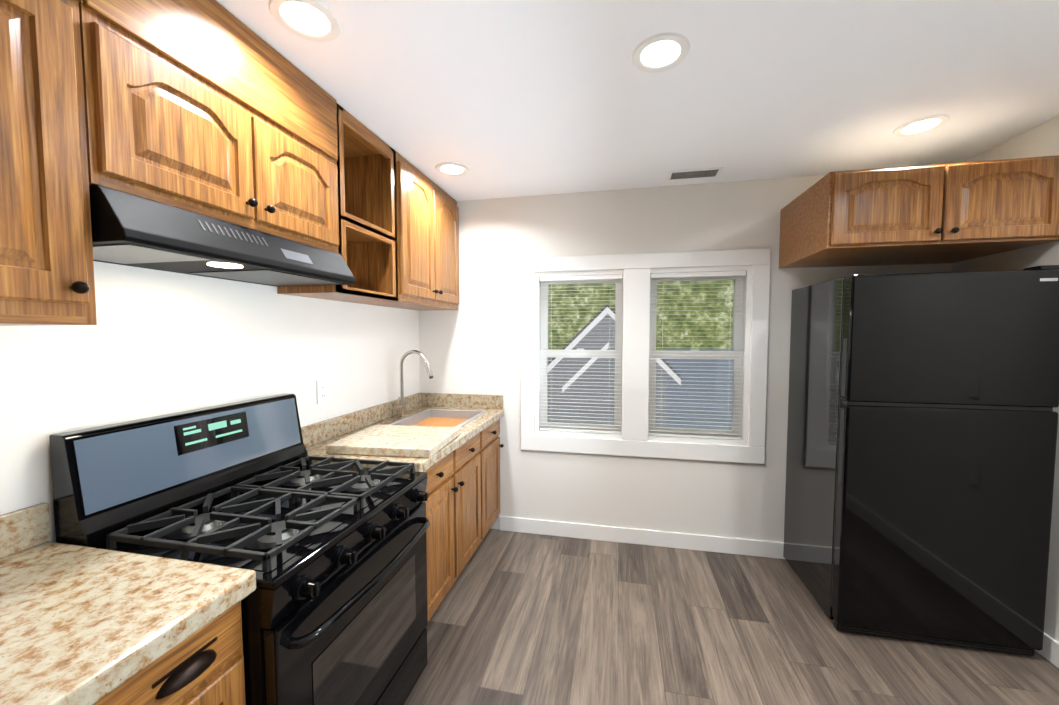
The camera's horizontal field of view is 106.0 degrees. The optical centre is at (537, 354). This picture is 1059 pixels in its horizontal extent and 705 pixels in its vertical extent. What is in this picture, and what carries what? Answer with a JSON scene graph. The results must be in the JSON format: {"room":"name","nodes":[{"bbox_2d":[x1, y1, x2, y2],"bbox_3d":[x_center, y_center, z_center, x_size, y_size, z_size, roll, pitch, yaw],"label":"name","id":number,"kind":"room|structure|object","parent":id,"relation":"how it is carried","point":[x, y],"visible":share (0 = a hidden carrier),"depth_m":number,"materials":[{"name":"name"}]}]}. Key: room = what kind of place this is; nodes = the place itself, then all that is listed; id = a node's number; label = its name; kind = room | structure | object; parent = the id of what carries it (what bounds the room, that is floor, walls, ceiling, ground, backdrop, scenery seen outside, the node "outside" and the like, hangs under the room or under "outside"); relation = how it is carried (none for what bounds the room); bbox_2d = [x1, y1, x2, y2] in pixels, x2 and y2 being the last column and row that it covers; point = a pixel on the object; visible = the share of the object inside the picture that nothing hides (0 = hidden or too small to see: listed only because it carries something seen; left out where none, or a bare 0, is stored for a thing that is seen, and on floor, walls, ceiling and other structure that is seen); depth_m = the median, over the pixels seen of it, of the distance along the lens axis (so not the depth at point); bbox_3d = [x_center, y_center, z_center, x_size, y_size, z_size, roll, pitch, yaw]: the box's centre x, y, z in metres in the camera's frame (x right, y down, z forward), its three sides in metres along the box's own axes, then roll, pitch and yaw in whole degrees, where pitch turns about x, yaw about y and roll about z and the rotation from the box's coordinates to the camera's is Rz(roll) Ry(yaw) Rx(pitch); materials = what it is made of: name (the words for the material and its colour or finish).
{"room":"kitchen","nodes":[
{"label":"kitchen","id":0,"kind":"room"},
{"bbox_2d":[0,261,419,541],"bbox_3d":[-1.515,0.221,0.323,0.150,2.400,5.820,1,3,12],"label":"wall","id":1,"kind":"structure","parent":0,"point":[152,343],"depth_m":1.36,"materials":[{"name":"white paint"}]},
{"bbox_2d":[0,0,119,325],"bbox_3d":[-1.184,-0.526,0.685,0.330,0.938,0.497,1,3,12],"label":"upper cabinet","id":2,"kind":"object","parent":1,"relation":"attached to","point":[60,137],"depth_m":0.82,"materials":[{"name":"brown wood"}]},
{"bbox_2d":[0,402,419,557],"bbox_3d":[-1.328,0.447,0.805,0.020,0.100,4.516,1,3,12],"label":"backsplash","id":3,"kind":"structure","parent":1,"relation":"attached to","point":[20,529],"depth_m":1.03,"materials":[{"name":"beige stone"}]},
{"bbox_2d":[112,0,355,302],"bbox_3d":[-1.055,-0.558,1.317,0.330,0.938,0.873,1,3,12],"label":"upper cabinet","id":4,"kind":"object","parent":1,"relation":"attached to","point":[215,109],"depth_m":1.19,"materials":[{"name":"brown wood"}]},
{"bbox_2d":[89,185,355,286],"bbox_3d":[-1.027,-0.337,1.308,0.393,0.131,0.793,1,3,12],"label":"range hood","id":5,"kind":"object","parent":4,"relation":"attached to","point":[133,230],"visible":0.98,"depth_m":1.11,"materials":[{"name":"black metal"}]},
{"bbox_2d":[316,379,327,403],"bbox_3d":[-1.087,0.184,2.017,0.010,0.116,0.072,1,3,12],"label":"electrical outlet","id":6,"kind":"object","parent":1,"relation":"attached to","point":[322,390],"visible":1,"depth_m":2.01,"materials":[{"name":"white plastic"}]},
{"bbox_2d":[352,116,407,308],"bbox_3d":[-0.932,-0.589,1.919,0.330,0.938,0.495,1,3,12],"label":"upper cabinet","id":7,"kind":"object","parent":1,"relation":"attached to","point":[377,169],"depth_m":2.11,"materials":[{"name":"brown wood"}]},
{"bbox_2d":[404,158,458,310],"bbox_3d":[-0.811,-0.620,2.514,0.330,0.938,0.857,1,3,12],"label":"upper cabinet","id":8,"kind":"object","parent":1,"relation":"attached to","point":[433,215],"depth_m":2.46,"materials":[{"name":"brown wood"}]},
{"bbox_2d":[216,0,1058,200],"bbox_3d":[0.201,-1.010,-0.091,3.653,0.100,5.820,1,3,12],"label":"ceiling","id":9,"kind":"structure","parent":0,"point":[506,98],"depth_m":1.53,"materials":[{"name":"white paint"}]},
{"bbox_2d":[268,0,340,41],"bbox_3d":[-0.706,-1.024,1.218,0.192,0.006,0.192,1,3,12],"label":"recessed light","id":10,"kind":"object","parent":9,"relation":"in","point":[314,20],"visible":1,"depth_m":1.22,"materials":[{"name":"white plastic"}]},
{"bbox_2d":[435,162,468,175],"bbox_3d":[-0.499,-1.081,2.327,0.192,0.006,0.192,1,3,12],"label":"recessed light","id":11,"kind":"object","parent":9,"relation":"in","point":[450,168],"visible":1,"depth_m":2.32,"materials":[{"name":"white"}]},
{"bbox_2d":[632,32,689,72],"bbox_3d":[0.421,-1.032,1.370,0.192,0.006,0.192,1,3,12],"label":"recessed light","id":12,"kind":"object","parent":9,"relation":"in","point":[661,52],"visible":1,"depth_m":1.36,"materials":[{"name":"white plastic"}]},
{"bbox_2d":[667,167,722,179],"bbox_3d":[0.936,-1.083,2.392,0.300,0.007,0.130,1,3,12],"label":"ceiling vent","id":13,"kind":"object","parent":9,"relation":"in","point":[694,173],"visible":1,"depth_m":2.38,"materials":[{"name":"white metal"}]},
{"bbox_2d":[893,114,949,136],"bbox_3d":[1.769,-1.056,1.845,0.192,0.006,0.192,1,3,12],"label":"recessed light","id":14,"kind":"object","parent":9,"relation":"in","point":[922,125],"visible":1,"depth_m":1.84,"materials":[{"name":"white"}]},
{"bbox_2d":[419,175,951,541],"bbox_3d":[0.768,0.096,2.747,3.353,2.400,0.150,1,3,12],"label":"wall","id":15,"kind":"structure","parent":0,"point":[471,344],"depth_m":2.72,"materials":[{"name":"white paint"}]},
{"bbox_2d":[428,394,503,409],"bbox_3d":[-0.560,0.337,2.940,0.631,0.100,0.020,1,3,12],"label":"backsplash","id":16,"kind":"structure","parent":15,"relation":"attached to","point":[481,401],"depth_m":2.92,"materials":[{"name":"beige stone"}]},
{"bbox_2d":[500,516,784,558],"bbox_3d":[1.046,1.250,2.666,2.705,0.105,0.014,1,3,12],"label":"baseboard","id":17,"kind":"structure","parent":15,"relation":"attached to","point":[759,548],"depth_m":2.72,"materials":[{"name":"white wood"}]},
{"bbox_2d":[521,248,770,463],"bbox_3d":[0.679,0.006,2.745,1.599,1.359,0.160,1,3,12],"label":"window","id":18,"kind":"structure","parent":15,"relation":"in","point":[635,330],"depth_m":2.67,"materials":[{"name":"white"}]},
{"bbox_2d":[540,271,745,439],"bbox_3d":[0.670,0.001,2.703,1.331,1.085,0.026,1,3,12],"label":"window blinds","id":19,"kind":"object","parent":18,"relation":"attached to","point":[657,275],"visible":0.94,"depth_m":2.68,"materials":[{"name":"white plastic"}]},
{"bbox_2d":[779,155,1058,267],"bbox_3d":[1.881,-0.697,2.069,0.909,0.358,0.646,1,3,12],"label":"upper cabinet","id":20,"kind":"object","parent":15,"relation":"attached to","point":[939,213],"visible":1,"depth_m":1.82,"materials":[{"name":"brown wood"}]},
{"bbox_2d":[404,529,1058,704],"bbox_3d":[0.201,1.487,0.037,3.653,0.100,5.820,1,3,12],"label":"floor","id":21,"kind":"structure","parent":0,"point":[519,618],"depth_m":1.85,"materials":[{"name":"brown wood"}]},
{"bbox_2d":[104,606,245,704],"bbox_3d":[-1.014,0.970,0.847,0.630,0.850,0.331,1,3,12],"label":"base cabinet","id":22,"kind":"object","parent":21,"relation":"on","point":[209,670],"depth_m":0.82,"materials":[{"name":"brown wood"}]},
{"bbox_2d":[0,542,255,704],"bbox_3d":[-1.216,0.575,-0.241,0.661,0.050,2.501,1,3,12],"label":"countertop","id":23,"kind":"structure","parent":22,"relation":"on","point":[79,625],"depth_m":0.77,"materials":[{"name":"beige stone"}]},
{"bbox_2d":[49,393,429,704],"bbox_3d":[-0.832,0.780,1.362,0.744,1.176,0.752,1,3,12],"label":"range","id":24,"kind":"object","parent":21,"relation":"on","point":[334,606],"visible":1,"depth_m":1.19,"materials":[{"name":"black metal"}]},
{"bbox_2d":[312,422,503,621],"bbox_3d":[-0.703,0.892,2.370,0.630,0.850,1.247,1,3,12],"label":"base cabinet","id":25,"kind":"object","parent":21,"relation":"on","point":[463,503],"depth_m":2.16,"materials":[{"name":"brown wood"}]},
{"bbox_2d":[305,406,503,473],"bbox_3d":[-0.688,0.443,2.344,0.661,0.050,1.247,1,3,12],"label":"countertop","id":26,"kind":"structure","parent":25,"relation":"on","point":[469,431],"depth_m":2.04,"materials":[{"name":"beige stone"}]},
{"bbox_2d":[326,425,460,457],"bbox_3d":[-0.682,0.415,1.966,0.490,0.040,0.420,0,3,8],"label":"cutting board","id":27,"kind":"object","parent":26,"relation":"on","point":[404,441],"visible":0.98,"depth_m":1.85,"materials":[{"name":"stone"}]},
{"bbox_2d":[392,350,433,417],"bbox_3d":[-0.787,0.188,2.523,0.248,0.440,0.110,1,3,12],"label":"faucet","id":28,"kind":"object","parent":26,"relation":"on","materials":[{"name":"silver metal"}]},
{"bbox_2d":[388,406,487,426],"bbox_3d":[-0.628,0.503,2.537,0.436,0.197,0.606,1,3,12],"label":"sink","id":29,"kind":"object","parent":26,"relation":"in","point":[430,417],"depth_m":2.73,"materials":[{"name":"silver metal"}]},
{"bbox_2d":[783,265,1058,655],"bbox_3d":[1.882,0.466,2.094,0.796,1.728,0.651,1,3,12],"label":"fridge","id":30,"kind":"object","parent":21,"relation":"on","point":[922,427],"visible":1,"depth_m":1.79,"materials":[{"name":"black metal"}]},
{"bbox_2d":[952,115,1058,641],"bbox_3d":[1.918,0.257,-0.377,0.150,2.400,5.820,1,3,12],"label":"wall","id":31,"kind":"structure","parent":0,"point":[1041,140],"depth_m":1.82,"materials":[{"name":"white paint"}]},
{"bbox_2d":[1035,632,1058,667],"bbox_3d":[1.836,1.402,-0.301,0.017,0.105,5.520,1,3,12],"label":"baseboard","id":32,"kind":"structure","parent":31,"relation":"attached to","point":[1049,651],"depth_m":1.75,"materials":[{"name":"white"}]},
{"label":"outside","id":33,"kind":"structure","parent":0,"visible":0},
{"bbox_2d":[548,280,733,350],"bbox_3d":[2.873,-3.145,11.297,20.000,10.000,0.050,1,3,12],"label":"foliage","id":34,"kind":"object","parent":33,"point":[554,340],"depth_m":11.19,"materials":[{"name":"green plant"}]},
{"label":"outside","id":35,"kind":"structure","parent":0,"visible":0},
{"bbox_2d":[547,304,732,429],"bbox_3d":[1.954,0.601,7.053,6.394,2.952,1.200,1,3,12],"label":"house","id":36,"kind":"structure","parent":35,"point":[728,380],"depth_m":7.04,"materials":[{"name":"grey"}]}
]}

